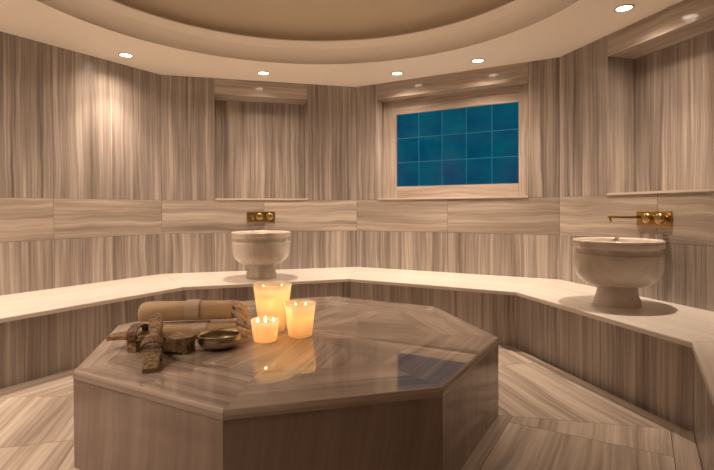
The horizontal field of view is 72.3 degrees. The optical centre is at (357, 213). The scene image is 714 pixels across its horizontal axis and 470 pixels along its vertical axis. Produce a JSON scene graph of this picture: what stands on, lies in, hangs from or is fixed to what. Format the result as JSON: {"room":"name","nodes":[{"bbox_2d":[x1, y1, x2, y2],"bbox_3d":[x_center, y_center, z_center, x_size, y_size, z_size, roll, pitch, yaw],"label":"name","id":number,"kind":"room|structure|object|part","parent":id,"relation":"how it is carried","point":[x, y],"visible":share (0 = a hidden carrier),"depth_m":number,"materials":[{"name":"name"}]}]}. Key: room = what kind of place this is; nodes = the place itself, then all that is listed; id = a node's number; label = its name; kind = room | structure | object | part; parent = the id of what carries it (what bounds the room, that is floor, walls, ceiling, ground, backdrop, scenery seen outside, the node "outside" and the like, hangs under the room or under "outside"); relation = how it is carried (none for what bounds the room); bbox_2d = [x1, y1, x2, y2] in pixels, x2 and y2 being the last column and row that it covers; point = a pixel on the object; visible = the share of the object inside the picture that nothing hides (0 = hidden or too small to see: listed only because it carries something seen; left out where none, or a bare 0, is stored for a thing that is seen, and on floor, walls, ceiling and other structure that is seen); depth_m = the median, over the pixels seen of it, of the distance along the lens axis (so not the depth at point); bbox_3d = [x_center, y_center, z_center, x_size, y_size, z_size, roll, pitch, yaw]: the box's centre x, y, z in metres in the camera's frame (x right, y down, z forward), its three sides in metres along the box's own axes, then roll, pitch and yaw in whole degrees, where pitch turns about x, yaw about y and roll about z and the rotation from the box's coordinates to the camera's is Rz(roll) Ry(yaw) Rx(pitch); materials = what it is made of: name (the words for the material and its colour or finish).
{"room":"spa","nodes":[
{"label":"spa","id":0,"kind":"room"},
{"bbox_2d":[0,31,161,295],"bbox_3d":[-2.457,-0.168,3.940,0.012,2.378,2.030,0,1,31],"label":"wall","id":1,"kind":"structure","parent":0,"point":[81,189],"depth_m":4.09,"materials":[{"name":"stone"}]},
{"bbox_2d":[161,75,356,300],"bbox_3d":[-1.007,-0.186,5.194,1.984,2.378,0.278,0,1,-15],"label":"wall","id":2,"kind":"structure","parent":0,"point":[293,161],"depth_m":5.19,"materials":[{"name":"stone"}]},
{"bbox_2d":[247,212,274,221],"bbox_3d":[-0.965,0.033,4.914,0.282,0.104,0.300,0,1,-15],"label":"tap","id":3,"kind":"object","parent":2,"relation":"attached to","point":[251,216],"visible":1,"depth_m":5.03,"materials":[{"name":"gold metal"}]},
{"bbox_3d":[-1.009,0.028,5.016,0.076,0.076,0.065,0,1,-15],"label":"knob","id":4,"kind":"part","parent":3,"relation":"part of","materials":[{"name":"gold metal"}]},
{"bbox_3d":[-0.909,0.027,5.042,0.076,0.076,0.065,0,1,-15],"label":"knob","id":5,"kind":"part","parent":3,"relation":"part of","materials":[{"name":"gold metal"}]},
{"bbox_2d":[0,0,682,86],"bbox_3d":[-0.338,-1.638,2.681,4.944,0.574,4.949,0,1,-15],"label":"ceiling","id":6,"kind":"structure","parent":0,"point":[349,43],"depth_m":4.08,"materials":[{"name":"white paint"}]},
{"bbox_2d":[118,53,133,57],"bbox_3d":[-1.984,-1.354,4.180,0.124,0.006,0.124,0,1,0],"label":"recessed light","id":7,"kind":"object","parent":6,"relation":"in","point":[126,55],"visible":1,"depth_m":4.18,"materials":[{"name":"beige"}]},
{"bbox_2d":[257,71,269,74],"bbox_3d":[-0.918,-1.364,4.749,0.124,0.006,0.124,0,1,0],"label":"recessed light","id":8,"kind":"object","parent":6,"relation":"in","point":[259,72],"visible":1,"depth_m":4.75,"materials":[{"name":"white"}]},
{"bbox_2d":[391,71,402,74],"bbox_3d":[0.381,-1.370,4.777,0.124,0.006,0.124,0,1,0],"label":"recessed light","id":9,"kind":"object","parent":6,"relation":"in","point":[396,72],"visible":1,"depth_m":4.77,"materials":[{"name":"white"}]},
{"bbox_2d":[471,58,484,62],"bbox_3d":[1.074,-1.370,4.379,0.124,0.006,0.124,0,1,0],"label":"recessed light","id":10,"kind":"object","parent":6,"relation":"in","point":[478,60],"visible":1,"depth_m":4.37,"materials":[{"name":"white"}]},
{"bbox_2d":[614,4,634,11],"bbox_3d":[1.765,-1.362,3.244,0.124,0.006,0.124,0,1,0],"label":"recessed light","id":11,"kind":"object","parent":6,"relation":"in","point":[627,7],"visible":1,"depth_m":3.24,"materials":[{"name":"white"}]},
{"bbox_2d":[0,345,706,469],"bbox_3d":[0.005,1.042,2.160,8.000,0.030,8.700,0,1,0],"label":"floor","id":12,"kind":"structure","parent":0,"point":[549,418],"depth_m":2.33,"materials":[{"name":"stone"}]},
{"bbox_2d":[73,296,498,469],"bbox_3d":[-0.320,0.826,2.627,1.941,0.397,1.945,0,1,30],"label":"platform","id":13,"kind":"object","parent":12,"relation":"on","point":[374,385],"visible":0.82,"depth_m":1.85,"materials":[{"name":"beige stone"}]},
{"bbox_3d":[-0.793,0.853,1.801,0.822,0.362,0.020,0,1,29],"label":"panel","id":14,"kind":"part","parent":13,"relation":"part of","materials":[{"name":"stone"}]},
{"bbox_2d":[106,323,196,354],"bbox_3d":[-0.956,0.572,2.266,0.420,0.121,0.124,0,1,11],"label":"clog","id":15,"kind":"object","parent":13,"relation":"on","point":[180,342],"visible":0.85,"depth_m":2.23,"materials":[{"name":"brown wood"}]},
{"bbox_2d":[140,313,164,372],"bbox_3d":[-0.883,0.547,2.117,0.097,0.171,0.362,0,1,-17],"label":"clog","id":16,"kind":"object","parent":13,"relation":"on","point":[152,347],"visible":1,"depth_m":2.04,"materials":[{"name":"brown wood"}]},
{"bbox_2d":[163,320,251,336],"bbox_3d":[-0.819,0.596,2.541,0.541,0.066,0.177,0,1,-3],"label":"rolled towel","id":17,"kind":"object","parent":13,"relation":"on","point":[195,327],"visible":0.56,"depth_m":2.50,"materials":[{"name":"fabric"}]},
{"bbox_2d":[138,299,249,327],"bbox_3d":[-0.853,0.542,2.587,0.567,0.171,0.173,0,1,-4],"label":"rolled towel","id":18,"kind":"object","parent":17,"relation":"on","point":[191,309],"visible":0.94,"depth_m":2.54,"materials":[{"name":"fabric"}]},
{"bbox_2d":[197,328,241,349],"bbox_3d":[-0.655,0.598,2.313,0.204,0.066,0.204,0,1,0],"label":"bowl","id":19,"kind":"object","parent":13,"relation":"on","point":[218,338],"visible":1,"depth_m":2.27,"materials":[{"name":"metal"}]},
{"bbox_2d":[251,316,278,343],"bbox_3d":[-0.460,0.567,2.420,0.140,0.125,0.140,0,1,0],"label":"candle","id":20,"kind":"object","parent":13,"relation":"on","point":[264,328],"visible":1,"depth_m":2.37,"materials":[{"name":"yellow wax"}]},
{"bbox_2d":[253,281,290,332],"bbox_3d":[-0.461,0.501,2.635,0.204,0.252,0.204,0,1,0],"label":"candle","id":21,"kind":"object","parent":13,"relation":"on","point":[271,297],"visible":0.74,"depth_m":2.56,"materials":[{"name":"yellow wax"}]},
{"bbox_2d":[285,299,315,337],"bbox_3d":[-0.298,0.541,2.517,0.160,0.173,0.160,0,1,0],"label":"candle","id":22,"kind":"object","parent":13,"relation":"on","point":[299,312],"visible":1,"depth_m":2.46,"materials":[{"name":"yellow wax"}]},
{"bbox_3d":[-0.068,0.851,1.697,0.768,0.362,0.020,0,1,-14],"label":"panel","id":23,"kind":"part","parent":13,"relation":"part of","materials":[{"name":"stone"}]},
{"bbox_3d":[0.501,0.844,2.135,0.020,0.362,0.802,0,1,30],"label":"panel","id":24,"kind":"part","parent":13,"relation":"part of","materials":[{"name":"stone"}]},
{"bbox_2d":[0,267,713,469],"bbox_3d":[-0.328,0.829,2.704,4.907,0.450,4.912,0,1,-15],"label":"bench","id":25,"kind":"object","parent":12,"relation":"on","point":[644,356],"visible":0.8,"depth_m":3.23,"materials":[{"name":"beige stone"}]},
{"bbox_3d":[-2.079,0.617,3.723,0.860,0.030,2.028,0,1,31],"label":"seat","id":26,"kind":"part","parent":25,"relation":"part of","materials":[{"name":"stone"}]},
{"bbox_3d":[-0.850,0.603,4.631,1.983,0.030,0.915,0,1,-15],"label":"seat","id":27,"kind":"part","parent":25,"relation":"part of","materials":[{"name":"stone"}]},
{"bbox_2d":[231,230,290,278],"bbox_3d":[-0.897,0.377,4.542,0.538,0.423,0.538,0,1,-15],"label":"washbasin","id":28,"kind":"object","parent":25,"relation":"on","point":[260,250],"visible":1,"depth_m":4.34,"materials":[{"name":"beige stone"}]},
{"bbox_3d":[0.678,0.598,4.460,2.058,0.030,0.831,0,1,30],"label":"seat","id":29,"kind":"part","parent":25,"relation":"part of","materials":[{"name":"stone"}]},
{"bbox_3d":[1.688,0.605,3.238,0.731,0.030,2.029,0,1,-15],"label":"seat","id":30,"kind":"part","parent":25,"relation":"part of","materials":[{"name":"stone"}]},
{"bbox_2d":[572,237,665,307],"bbox_3d":[1.690,0.378,3.190,0.538,0.423,0.538,0,1,-15],"label":"washbasin","id":31,"kind":"object","parent":25,"relation":"on","point":[618,266],"visible":1,"depth_m":3.01,"materials":[{"name":"beige stone"}]},
{"bbox_3d":[1.532,0.621,1.625,0.610,0.030,2.029,0,1,30],"label":"seat","id":32,"kind":"part","parent":25,"relation":"part of","materials":[{"name":"stone"}]},
{"bbox_2d":[356,57,559,317],"bbox_3d":[0.919,-0.192,4.882,2.059,2.378,0.168,0,1,30],"label":"wall","id":33,"kind":"structure","parent":0,"point":[515,236],"depth_m":4.72,"materials":[{"name":"stone"}]},
{"bbox_2d":[383,84,527,197],"bbox_3d":[0.947,-0.690,4.936,1.534,1.043,0.012,0,1,30],"label":"window","id":34,"kind":"structure","parent":33,"relation":"in","point":[416,166],"depth_m":4.90,"materials":[{"name":"glass"}]},
{"bbox_2d":[560,0,713,372],"bbox_3d":[2.166,-0.183,3.359,0.278,2.378,2.030,0,1,-15],"label":"wall","id":35,"kind":"structure","parent":0,"point":[627,147],"depth_m":3.60,"materials":[{"name":"stone"}]},
{"bbox_2d":[607,211,671,226],"bbox_3d":[1.887,0.035,3.313,0.300,0.104,0.282,0,1,-15],"label":"tap","id":36,"kind":"object","parent":35,"relation":"attached to","point":[644,218],"visible":1,"depth_m":3.33,"materials":[{"name":"gold metal"}]},
{"bbox_3d":[1.858,0.034,3.405,0.292,0.050,0.032,0,1,-15],"label":"spout","id":37,"kind":"part","parent":36,"relation":"part of","materials":[{"name":"gold metal"}]},
{"bbox_3d":[1.989,0.030,3.357,0.065,0.076,0.076,0,1,-15],"label":"knob","id":38,"kind":"part","parent":36,"relation":"part of","materials":[{"name":"gold metal"}]},
{"bbox_3d":[2.027,0.034,3.351,0.010,0.104,0.282,0,1,-15],"label":"plate","id":39,"kind":"part","parent":36,"relation":"part of","materials":[{"name":"gold metal"}]},
{"bbox_3d":[2.015,0.031,3.258,0.065,0.076,0.076,0,1,-15],"label":"knob","id":40,"kind":"part","parent":36,"relation":"part of","materials":[{"name":"gold metal"}]}
]}

